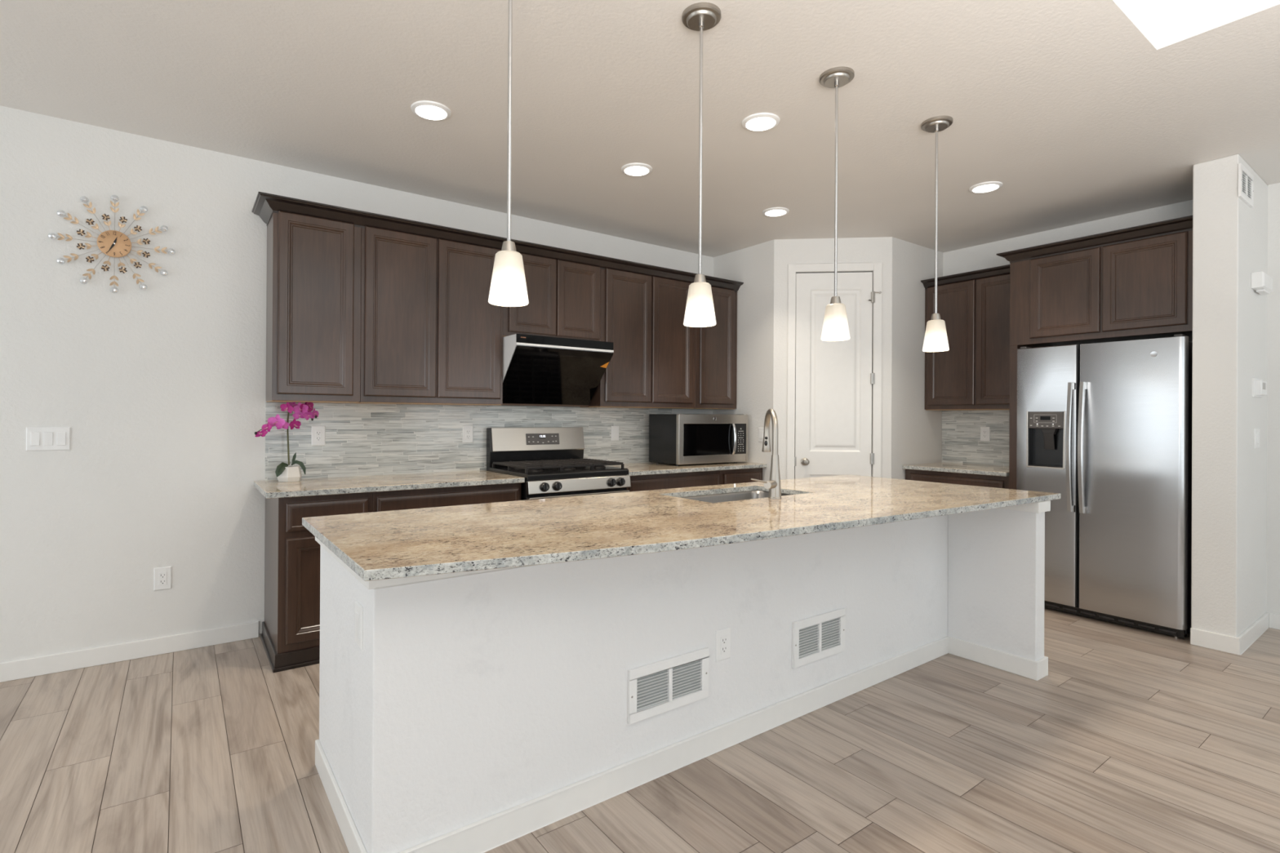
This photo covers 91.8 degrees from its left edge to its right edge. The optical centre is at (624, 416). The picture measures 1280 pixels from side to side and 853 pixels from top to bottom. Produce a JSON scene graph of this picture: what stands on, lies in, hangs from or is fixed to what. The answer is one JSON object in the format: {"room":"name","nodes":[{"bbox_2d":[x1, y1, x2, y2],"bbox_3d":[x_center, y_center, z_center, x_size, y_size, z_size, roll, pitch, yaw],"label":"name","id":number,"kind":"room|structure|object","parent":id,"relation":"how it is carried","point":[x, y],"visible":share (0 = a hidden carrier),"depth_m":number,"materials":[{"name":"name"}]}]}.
{"room":"kitchen","nodes":[
{"label":"kitchen","id":0,"kind":"room"},
{"bbox_2d":[0,105,713,662],"bbox_3d":[-1.524,-0.097,4.130,8.959,2.781,0.129,0,0,-36],"label":"wall","id":1,"kind":"structure","parent":0,"point":[160,389],"depth_m":3.35,"materials":[{"name":"white paint"}]},
{"bbox_2d":[26,426,71,450],"bbox_3d":[-2.871,0.113,3.089,0.164,0.117,0.012,0,0,-36],"label":"light switch","id":2,"kind":"object","parent":1,"relation":"attached to","point":[37,438],"visible":1,"depth_m":3.09,"materials":[{"name":"white plastic"}]},
{"bbox_2d":[48,195,175,293],"bbox_3d":[-2.653,-0.895,3.224,0.512,0.512,0.042,0,0,-36],"label":"wall clock","id":3,"kind":"object","parent":1,"relation":"attached to","point":[113,243],"visible":1,"depth_m":3.21,"materials":[{"name":"brown metal"}]},
{"bbox_2d":[76,243,85,249],"bbox_3d":[-2.755,-0.860,3.140,0.035,0.035,0.004,0,0,-36],"label":"flower","id":4,"kind":"object","parent":3,"relation":"on","point":[80,246],"depth_m":3.14,"materials":[{"name":"brown metal"}]},
{"bbox_2d":[85,256,94,262],"bbox_3d":[-2.726,-0.799,3.161,0.035,0.035,0.004,0,0,-36],"label":"flower","id":5,"kind":"object","parent":3,"relation":"on","point":[89,260],"depth_m":3.16,"materials":[{"name":"brown metal"}]},
{"bbox_2d":[85,218,94,225],"bbox_3d":[-2.725,-0.991,3.161,0.035,0.035,0.004,0,0,-36],"label":"flower","id":6,"kind":"object","parent":3,"relation":"on","point":[88,220],"depth_m":3.16,"materials":[{"name":"brown metal"}]},
{"bbox_2d":[97,230,131,257],"bbox_3d":[-2.649,-0.895,3.219,0.139,0.139,0.011,0,0,-36],"label":"clock","id":7,"kind":"object","parent":3,"relation":"on","point":[113,243],"depth_m":3.21,"materials":[{"name":"brown wood"}]},
{"bbox_2d":[133,225,142,231],"bbox_3d":[-2.569,-0.990,3.273,0.035,0.035,0.004,0,0,-36],"label":"flower","id":8,"kind":"object","parent":3,"relation":"on","point":[139,228],"depth_m":3.27,"materials":[{"name":"brown metal"}]},
{"bbox_2d":[133,262,142,268],"bbox_3d":[-2.570,-0.798,3.273,0.035,0.035,0.004,0,0,-36],"label":"flower","id":9,"kind":"object","parent":3,"relation":"on","point":[137,264],"depth_m":3.27,"materials":[{"name":"brown metal"}]},
{"bbox_2d":[0,621,258,682],"bbox_3d":[-3.587,1.233,2.576,3.572,0.092,0.014,0,0,-36],"label":"baseboard","id":10,"kind":"structure","parent":1,"relation":"attached to","point":[75,660],"depth_m":3.25,"materials":[{"name":"white wood"}]},
{"bbox_2d":[153,566,171,591],"bbox_3d":[-2.502,0.879,3.358,0.077,0.122,0.008,0,0,-36],"label":"wall outlet","id":11,"kind":"object","parent":1,"relation":"attached to","point":[162,575],"visible":1,"depth_m":3.35,"materials":[{"name":"white plastic"}]},
{"bbox_2d":[158,572,166,585],"bbox_3d":[-2.501,0.879,3.356,0.035,0.068,0.004,0,0,-36],"label":"receptacle","id":12,"kind":"object","parent":11,"relation":"attached to","point":[162,575],"depth_m":3.35,"materials":[{"name":"white plastic"}]},
{"bbox_2d":[266,210,361,403],"bbox_3d":[-1.826,-0.610,3.643,0.456,1.058,0.323,0,0,-36],"label":"upper cabinet","id":13,"kind":"object","parent":1,"relation":"attached to","point":[313,285],"visible":0.95,"depth_m":3.52,"materials":[{"name":"brown wood"}]},
{"bbox_2d":[251,191,743,292],"bbox_3d":[-0.561,-1.144,4.515,3.674,0.077,0.379,0,0,-36],"label":"crown molding","id":14,"kind":"structure","parent":13,"relation":"on","point":[265,204],"depth_m":3.93,"materials":[{"name":"brown wood"}]},
{"bbox_2d":[311,426,325,445],"bbox_3d":[-1.875,0.120,3.795,0.077,0.122,0.008,0,0,-36],"label":"wall outlet","id":15,"kind":"object","parent":1,"relation":"attached to","point":[317,433],"visible":1,"depth_m":3.79,"materials":[{"name":"white plastic"}]},
{"bbox_2d":[315,430,321,441],"bbox_3d":[-1.873,0.120,3.793,0.035,0.068,0.004,0,0,-36],"label":"receptacle","id":16,"kind":"object","parent":15,"relation":"attached to","point":[317,433],"depth_m":3.79,"materials":[{"name":"white plastic"}]},
{"bbox_2d":[357,226,502,405],"bbox_3d":[-1.272,-0.606,4.040,0.905,1.058,0.323,0,0,-36],"label":"upper cabinet","id":17,"kind":"object","parent":1,"relation":"attached to","point":[431,334],"visible":0.87,"depth_m":3.88,"materials":[{"name":"brown wood"}]},
{"bbox_2d":[462,425,473,443],"bbox_3d":[-1.099,0.127,4.351,0.077,0.122,0.008,0,0,-36],"label":"wall outlet","id":18,"kind":"object","parent":1,"relation":"attached to","point":[468,430],"visible":1,"depth_m":4.35,"materials":[{"name":"white plastic"}]},
{"bbox_2d":[466,429,471,439],"bbox_3d":[-1.098,0.127,4.349,0.035,0.068,0.004,0,0,-36],"label":"receptacle","id":19,"kind":"object","parent":18,"relation":"attached to","point":[468,431],"depth_m":4.35,"materials":[{"name":"white plastic"}]},
{"bbox_2d":[502,253,600,341],"bbox_3d":[-0.582,-0.834,4.535,0.789,0.592,0.323,0,0,-36],"label":"upper cabinet","id":20,"kind":"object","parent":1,"relation":"attached to","point":[564,297],"visible":0.68,"depth_m":4.42,"materials":[{"name":"brown wood"}]},
{"bbox_2d":[497,333,613,407],"bbox_3d":[-0.536,-0.304,4.450,0.767,0.462,0.496,0,0,-36],"label":"range hood","id":21,"kind":"object","parent":20,"relation":"attached to","point":[540,371],"visible":0.85,"depth_m":4.33,"materials":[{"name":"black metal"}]},
{"bbox_2d":[610,426,618,440],"bbox_3d":[-0.078,0.141,5.084,0.077,0.122,0.008,0,0,-36],"label":"wall outlet","id":22,"kind":"object","parent":1,"relation":"attached to","point":[615,429],"visible":1,"depth_m":5.08,"materials":[{"name":"white plastic"}]},
{"bbox_2d":[613,429,617,437],"bbox_3d":[-0.077,0.141,5.082,0.035,0.068,0.004,0,0,-36],"label":"receptacle","id":23,"kind":"object","parent":22,"relation":"attached to","point":[615,430],"depth_m":5.08,"materials":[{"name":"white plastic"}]},
{"bbox_2d":[579,267,695,408],"bbox_3d":[0.125,-0.596,5.043,0.952,1.058,0.323,0,0,-36],"label":"upper cabinet","id":24,"kind":"object","parent":1,"relation":"attached to","point":[651,364],"visible":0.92,"depth_m":4.88,"materials":[{"name":"brown wood"}]},
{"bbox_2d":[692,286,737,409],"bbox_3d":[0.713,-0.592,5.464,0.492,1.058,0.323,0,0,-36],"label":"upper cabinet","id":25,"kind":"object","parent":1,"relation":"attached to","point":[716,346],"visible":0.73,"depth_m":5.36,"materials":[{"name":"brown wood"}]},
{"bbox_2d":[0,0,1279,257],"bbox_3d":[0.709,-1.530,1.058,8.990,0.100,7.720,0,0,-36],"label":"ceiling","id":26,"kind":"structure","parent":0,"point":[1082,111],"depth_m":2.89,"materials":[{"name":"paint"}]},
{"bbox_2d":[410,100,451,120],"bbox_3d":[-0.940,-1.480,3.013,0.188,0.013,0.188,0,0,-36],"label":"recessed light","id":27,"kind":"object","parent":26,"relation":"in","point":[426,109],"visible":1,"depth_m":2.99,"materials":[{"name":"white plastic"}]},
{"bbox_2d":[488,0,528,306],"bbox_3d":[-0.348,-0.913,1.874,0.144,1.144,0.144,0,0,-36],"label":"pendant lamp","id":28,"kind":"object","parent":26,"relation":"hanging from","point":[508,288],"visible":1,"depth_m":1.85,"materials":[{"name":"white glass"}]},
{"bbox_2d":[621,162,652,176],"bbox_3d":[0.072,-1.472,3.712,0.188,0.013,0.188,0,0,-36],"label":"recessed light","id":29,"kind":"object","parent":26,"relation":"in","point":[636,169],"visible":1,"depth_m":3.69,"materials":[{"name":"white plastic"}]},
{"bbox_2d":[681,2,720,327],"bbox_3d":[0.280,-0.909,2.288,0.144,1.144,0.144,0,0,-36],"label":"pendant lamp","id":30,"kind":"object","parent":26,"relation":"hanging from","point":[700,312],"visible":1,"depth_m":2.27,"materials":[{"name":"white glass"}]},
{"bbox_2d":[742,112,779,131],"bbox_3d":[0.682,-1.470,3.110,0.188,0.013,0.188,0,0,-36],"label":"recessed light","id":31,"kind":"object","parent":26,"relation":"in","point":[761,122],"visible":1,"depth_m":3.09,"materials":[{"name":"white plastic"}]},
{"bbox_2d":[762,207,789,216],"bbox_3d":[1.085,-1.465,4.458,0.188,0.013,0.188,0,0,-36],"label":"recessed light","id":32,"kind":"object","parent":26,"relation":"in","point":[773,211],"visible":1,"depth_m":4.43,"materials":[{"name":"white plastic"}]},
{"bbox_2d":[819,66,854,341],"bbox_3d":[0.916,-0.904,2.687,0.144,1.144,0.144,0,0,-36],"label":"pendant lamp","id":33,"kind":"object","parent":26,"relation":"hanging from","point":[835,325],"visible":1,"depth_m":2.67,"materials":[{"name":"white glass"}]},
{"bbox_2d":[920,115,952,351],"bbox_3d":[1.560,-0.900,3.105,0.144,1.144,0.144,0,0,-36],"label":"pendant lamp","id":34,"kind":"object","parent":26,"relation":"hanging from","point":[935,339],"visible":1,"depth_m":3.09,"materials":[{"name":"white glass"}]},
{"bbox_2d":[968,181,1002,193],"bbox_3d":[2.306,-1.459,3.962,0.188,0.013,0.188,0,0,-36],"label":"recessed light","id":35,"kind":"object","parent":26,"relation":"in","point":[984,187],"visible":1,"depth_m":3.94,"materials":[{"name":"white plastic"}]},
{"bbox_2d":[0,607,1279,852],"bbox_3d":[0.753,1.303,1.053,8.850,0.004,7.650,0,0,-36],"label":"floor","id":36,"kind":"structure","parent":0,"point":[1133,740],"depth_m":2.30,"materials":[{"name":"beige wood"}]},
{"bbox_2d":[259,492,373,672],"bbox_3d":[-1.753,0.853,3.510,0.481,0.883,0.635,0,0,-36],"label":"base cabinet","id":37,"kind":"object","parent":36,"relation":"on","point":[290,637],"visible":0.58,"depth_m":3.21,"materials":[{"name":"brown wood"}]},
{"bbox_2d":[372,483,520,511],"bbox_3d":[-1.195,0.855,3.911,0.897,0.880,0.628,0,0,-36],"label":"base cabinet","id":38,"kind":"object","parent":36,"relation":"on","point":[390,500],"visible":0.12,"depth_m":3.63,"materials":[{"name":"brown wood"}]},
{"bbox_2d":[253,470,524,498],"bbox_3d":[-1.393,0.398,3.753,1.415,0.032,0.654,0,0,-36],"label":"countertop","id":39,"kind":"structure","parent":38,"relation":"on","point":[270,489],"depth_m":3.58,"materials":[{"name":"beige stone"}]},
{"bbox_2d":[254,402,319,482],"bbox_3d":[-1.953,0.140,3.590,0.332,0.477,0.150,0,0,-36],"label":"potted orchid","id":40,"kind":"object","parent":39,"relation":"on","point":[284,473],"visible":0.98,"depth_m":3.57,"materials":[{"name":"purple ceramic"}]},
{"bbox_2d":[486,426,631,500],"bbox_3d":[-0.462,0.682,4.356,0.790,1.197,0.728,0,0,-36],"label":"gas range","id":41,"kind":"object","parent":36,"relation":"on","point":[551,461],"visible":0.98,"depth_m":4.35,"materials":[{"name":"silver metal"}]},
{"bbox_2d":[486,465,628,480],"bbox_3d":[-0.477,0.385,4.378,0.786,0.041,0.648,0,0,-36],"label":"cooktop","id":42,"kind":"object","parent":41,"relation":"in","point":[588,473],"depth_m":4.15,"materials":[{"name":"black metal"}]},
{"bbox_2d":[527,489,629,499],"bbox_3d":[-0.277,0.807,4.096,0.776,0.587,0.090,0,0,-36],"label":"oven","id":43,"kind":"object","parent":41,"relation":"in","point":[586,492],"depth_m":4.08,"materials":[{"name":"silver metal"}]},
{"bbox_2d":[626,470,719,491],"bbox_3d":[0.212,0.865,4.920,0.935,0.880,0.628,0,0,-36],"label":"base cabinet","id":44,"kind":"object","parent":36,"relation":"on","point":[679,480],"visible":0.1,"depth_m":4.65,"materials":[{"name":"brown wood"}]},
{"bbox_2d":[604,462,766,475],"bbox_3d":[0.421,0.411,5.055,1.433,0.032,0.654,0,0,-36],"label":"countertop","id":45,"kind":"structure","parent":44,"relation":"on","point":[647,468],"depth_m":4.86,"materials":[{"name":"beige stone"}]},
{"bbox_2d":[648,413,747,465],"bbox_3d":[0.640,0.190,5.227,0.778,0.413,0.430,0,0,-36],"label":"microwave oven","id":46,"kind":"object","parent":45,"relation":"on","point":[677,439],"visible":1,"depth_m":5.05,"materials":[{"name":"silver metal"}]},
{"bbox_2d":[315,500,1050,852],"bbox_3d":[0.505,0.860,2.719,3.183,0.886,1.242,0,0,-36],"label":"kitchen island","id":47,"kind":"object","parent":36,"relation":"on","point":[482,711],"visible":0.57,"depth_m":2.12,"materials":[{"name":"white paint"}]},
{"bbox_2d":[355,600,363,650],"bbox_3d":[-0.769,0.604,1.791,0.008,0.122,0.077,0,0,-36],"label":"wall outlet","id":48,"kind":"object","parent":47,"relation":"attached to","point":[358,607],"visible":1,"depth_m":1.77,"materials":[{"name":"white plastic"}]},
{"bbox_2d":[355,612,359,639],"bbox_3d":[-0.770,0.604,1.790,0.004,0.068,0.035,0,0,-36],"label":"receptacle","id":49,"kind":"object","parent":48,"relation":"attached to","point":[357,613],"depth_m":1.79,"materials":[{"name":"white plastic"}]},
{"bbox_2d":[626,647,709,724],"bbox_3d":[0.166,0.980,2.268,0.379,0.188,0.013,0,0,-36],"label":"air vent","id":50,"kind":"object","parent":47,"relation":"attached to","point":[658,687],"visible":1,"depth_m":2.26,"materials":[{"name":"white plastic"}]},
{"bbox_2d":[302,474,1061,581],"bbox_3d":[0.525,0.403,2.756,3.328,0.028,1.290,0,0,-36],"label":"island countertop","id":51,"kind":"structure","parent":47,"relation":"on","point":[435,540],"depth_m":2.27,"materials":[{"name":"beige stone"}]},
{"bbox_2d":[679,490,790,502],"bbox_3d":[0.573,0.512,3.140,0.770,0.184,0.440,0,0,-36],"label":"sink","id":52,"kind":"object","parent":51,"relation":"in","point":[725,497],"visible":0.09,"depth_m":3.38,"materials":[{"name":"metal"}]},
{"bbox_2d":[751,408,781,498],"bbox_3d":[0.700,0.176,2.992,0.122,0.428,0.336,0,0,22],"label":"kitchen faucet","id":53,"kind":"object","parent":51,"relation":"on","point":[774,486],"visible":1,"depth_m":2.94,"materials":[{"name":"silver metal"}]},
{"bbox_2d":[715,626,730,662],"bbox_3d":[0.388,0.895,2.430,0.077,0.122,0.008,0,0,-36],"label":"wall outlet","id":54,"kind":"object","parent":47,"relation":"attached to","point":[723,635],"visible":1,"depth_m":2.42,"materials":[{"name":"white plastic"}]},
{"bbox_2d":[720,635,727,654],"bbox_3d":[0.389,0.895,2.429,0.035,0.068,0.004,0,0,-36],"label":"receptacle","id":55,"kind":"object","parent":54,"relation":"attached to","point":[723,637],"depth_m":2.43,"materials":[{"name":"white plastic"}]},
{"bbox_2d":[791,607,845,668],"bbox_3d":[0.873,0.989,2.775,0.367,0.198,0.013,0,0,-36],"label":"air vent","id":56,"kind":"object","parent":47,"relation":"attached to","point":[821,636],"visible":1,"depth_m":2.77,"materials":[{"name":"white plastic"}]},
{"bbox_2d":[720,467,762,484],"bbox_3d":[0.793,0.869,5.337,0.493,0.880,0.628,0,0,-36],"label":"base cabinet","id":57,"kind":"object","parent":36,"relation":"on","point":[744,475],"visible":0.09,"depth_m":5.07,"materials":[{"name":"brown wood"}]},
{"bbox_2d":[905,469,1008,488],"bbox_3d":[2.809,0.880,5.021,0.622,0.880,0.799,0,0,-36],"label":"base cabinet","id":58,"kind":"object","parent":36,"relation":"on","point":[979,480],"visible":0.15,"depth_m":4.81,"materials":[{"name":"brown wood"}]},
{"bbox_2d":[902,462,1008,476],"bbox_3d":[2.802,0.424,5.016,0.647,0.032,0.799,0,0,-36],"label":"countertop","id":59,"kind":"structure","parent":58,"relation":"on","point":[983,469],"depth_m":4.93,"materials":[{"name":"beige stone"}]},
{"bbox_2d":[1008,230,1192,489],"bbox_3d":[3.346,0.096,4.276,0.628,2.452,1.031,0,0,-36],"label":"tall cabinet","id":60,"kind":"object","parent":36,"relation":"on","point":[1142,289],"visible":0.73,"depth_m":4.08,"materials":[{"name":"brown wood"}]},
{"bbox_2d":[920,215,1192,289],"bbox_3d":[2.978,-1.140,4.501,0.370,0.096,1.833,0,0,-36],"label":"crown molding","id":61,"kind":"structure","parent":60,"relation":"on","point":[1184,224],"depth_m":4.17,"materials":[{"name":"brown wood"}]},
{"bbox_2d":[1016,333,1192,639],"bbox_3d":[3.268,0.420,4.167,0.804,1.803,0.895,0,0,-36],"label":"refrigerator","id":62,"kind":"object","parent":36,"relation":"on","point":[1104,427],"visible":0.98,"depth_m":3.88,"materials":[{"name":"silver metal"}]},
{"bbox_2d":[1191,154,1267,637],"bbox_3d":[3.716,-0.067,3.785,0.907,2.781,0.192,0,0,-36],"label":"wall pier","id":63,"kind":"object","parent":36,"relation":"on","point":[1228,576],"visible":0.76,"depth_m":3.54,"materials":[{"name":"white paint"}]},
{"bbox_2d":[1190,612,1269,655],"bbox_3d":[3.659,1.276,3.736,0.801,0.094,0.209,0,0,-36],"label":"baseboard","id":64,"kind":"object","parent":63,"relation":"attached to","point":[1218,642],"visible":1,"depth_m":3.53,"materials":[{"name":"white wood"}]},
{"bbox_2d":[1238,163,1253,208],"bbox_3d":[3.532,-1.308,3.524,0.315,0.184,0.013,0,0,-36],"label":"return air grille","id":65,"kind":"object","parent":63,"relation":"attached to","point":[1246,179],"visible":1,"depth_m":3.52,"materials":[{"name":"white plastic"}]},
{"bbox_2d":[1253,428,1259,448],"bbox_3d":[3.793,0.134,3.715,0.120,0.118,0.012,0,0,-36],"label":"light switch","id":66,"kind":"object","parent":63,"relation":"attached to","point":[1256,431],"visible":1,"depth_m":3.70,"materials":[{"name":"white plastic"}]},
{"bbox_2d":[1252,377,1266,397],"bbox_3d":[3.799,-0.169,3.704,0.230,0.110,0.034,0,0,-36],"label":"thermostat","id":67,"kind":"object","parent":63,"relation":"attached to","point":[1259,386],"visible":1,"depth_m":3.66,"materials":[{"name":"white plastic"}]},
{"bbox_2d":[1251,271,1272,294],"bbox_3d":[3.787,-0.787,3.682,0.260,0.106,0.055,0,0,-36],"label":"door chime","id":68,"kind":"object","parent":63,"relation":"attached to","point":[1261,282],"visible":1,"depth_m":3.62,"materials":[{"name":"white plastic"}]},
{"bbox_2d":[1256,288,1270,294],"bbox_3d":[3.803,-0.741,3.693,0.160,0.014,0.035,0,0,-36],"label":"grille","id":69,"kind":"object","parent":68,"relation":"attached to","point":[1262,291],"depth_m":3.67,"materials":[{"name":"white plastic"}]},
{"bbox_2d":[712,240,773,480],"bbox_3d":[1.062,-0.079,5.474,0.090,2.781,0.720,0,0,-36],"label":"wall","id":70,"kind":"structure","parent":0,"point":[753,266],"depth_m":5.33,"materials":[{"name":"white paint"}]},
{"bbox_2d":[758,427,764,441],"bbox_3d":[1.159,0.156,5.249,0.012,0.118,0.075,0,0,-36],"label":"light switch","id":71,"kind":"object","parent":70,"relation":"attached to","point":[761,430],"visible":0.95,"depth_m":5.25,"materials":[{"name":"white plastic"}]},
{"bbox_2d":[773,236,892,479],"bbox_3d":[1.712,-0.076,5.158,0.947,2.781,0.100,0,0,6],"label":"wall","id":72,"kind":"structure","parent":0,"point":[850,250],"depth_m":5.12,"materials":[{"name":"white paint"}]},
{"bbox_2d":[786,262,882,479],"bbox_3d":[1.721,0.026,5.100,0.754,2.576,0.014,0,0,6],"label":"door frame","id":73,"kind":"structure","parent":72,"relation":"attached to","point":[877,268],"depth_m":5.09,"materials":[{"name":"white wood"}]},
{"bbox_2d":[794,271,881,479],"bbox_3d":[1.744,0.061,5.090,0.680,2.487,0.100,0,0,6],"label":"door","id":74,"kind":"structure","parent":72,"relation":"attached to","point":[834,380],"depth_m":5.11,"materials":[{"name":"white wood"}]},
{"bbox_2d":[891,236,942,479],"bbox_3d":[2.480,-0.071,5.333,0.808,2.781,0.090,0,0,-36],"label":"wall","id":75,"kind":"structure","parent":0,"point":[916,431],"depth_m":5.23,"materials":[{"name":"white paint"}]},
{"bbox_2d":[942,182,1279,614],"bbox_3d":[4.323,-0.064,3.580,0.160,2.781,7.600,0,0,-36],"label":"wall","id":76,"kind":"structure","parent":0,"point":[1273,589],"depth_m":4.50,"materials":[{"name":"white paint"}]},
{"bbox_2d":[924,273,1009,410],"bbox_3d":[2.939,-0.583,5.111,0.323,1.065,0.799,0,0,-36],"label":"upper cabinet","id":77,"kind":"object","parent":76,"relation":"attached to","point":[974,374],"visible":0.62,"depth_m":5.02,"materials":[{"name":"brown wood"}]},
{"bbox_2d":[980,426,990,441],"bbox_3d":[3.037,0.150,5.225,0.008,0.122,0.077,0,0,-36],"label":"wall outlet","id":78,"kind":"object","parent":76,"relation":"attached to","point":[984,431],"visible":1,"depth_m":5.22,"materials":[{"name":"white plastic"}]},
{"bbox_2d":[982,430,986,438],"bbox_3d":[3.036,0.150,5.224,0.004,0.068,0.035,0,0,-36],"label":"receptacle","id":79,"kind":"object","parent":78,"relation":"attached to","point":[984,432],"depth_m":5.22,"materials":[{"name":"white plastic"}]},
{"bbox_2d":[1269,613,1279,630],"bbox_3d":[5.265,1.283,2.173,0.014,0.092,4.210,0,0,-36],"label":"baseboard","id":80,"kind":"structure","parent":76,"relation":"attached to","point":[1274,619],"depth_m":3.86,"materials":[{"name":"white wood"}]},
{"bbox_2d":[1136,0,1156,24],"bbox_3d":[1.233,-2.785,1.899,2.368,2.419,0.100,0,0,-36],"label":"wall","id":81,"kind":"structure","parent":0,"point":[1149,6],"depth_m":2.44,"materials":[{"name":"white paint"}]},
{"bbox_2d":[1156,0,1218,25],"bbox_3d":[3.405,-2.775,0.817,0.100,2.419,4.190,0,0,-36],"label":"wall","id":82,"kind":"structure","parent":0,"point":[1166,10],"depth_m":2.44,"materials":[{"name":"white paint"}]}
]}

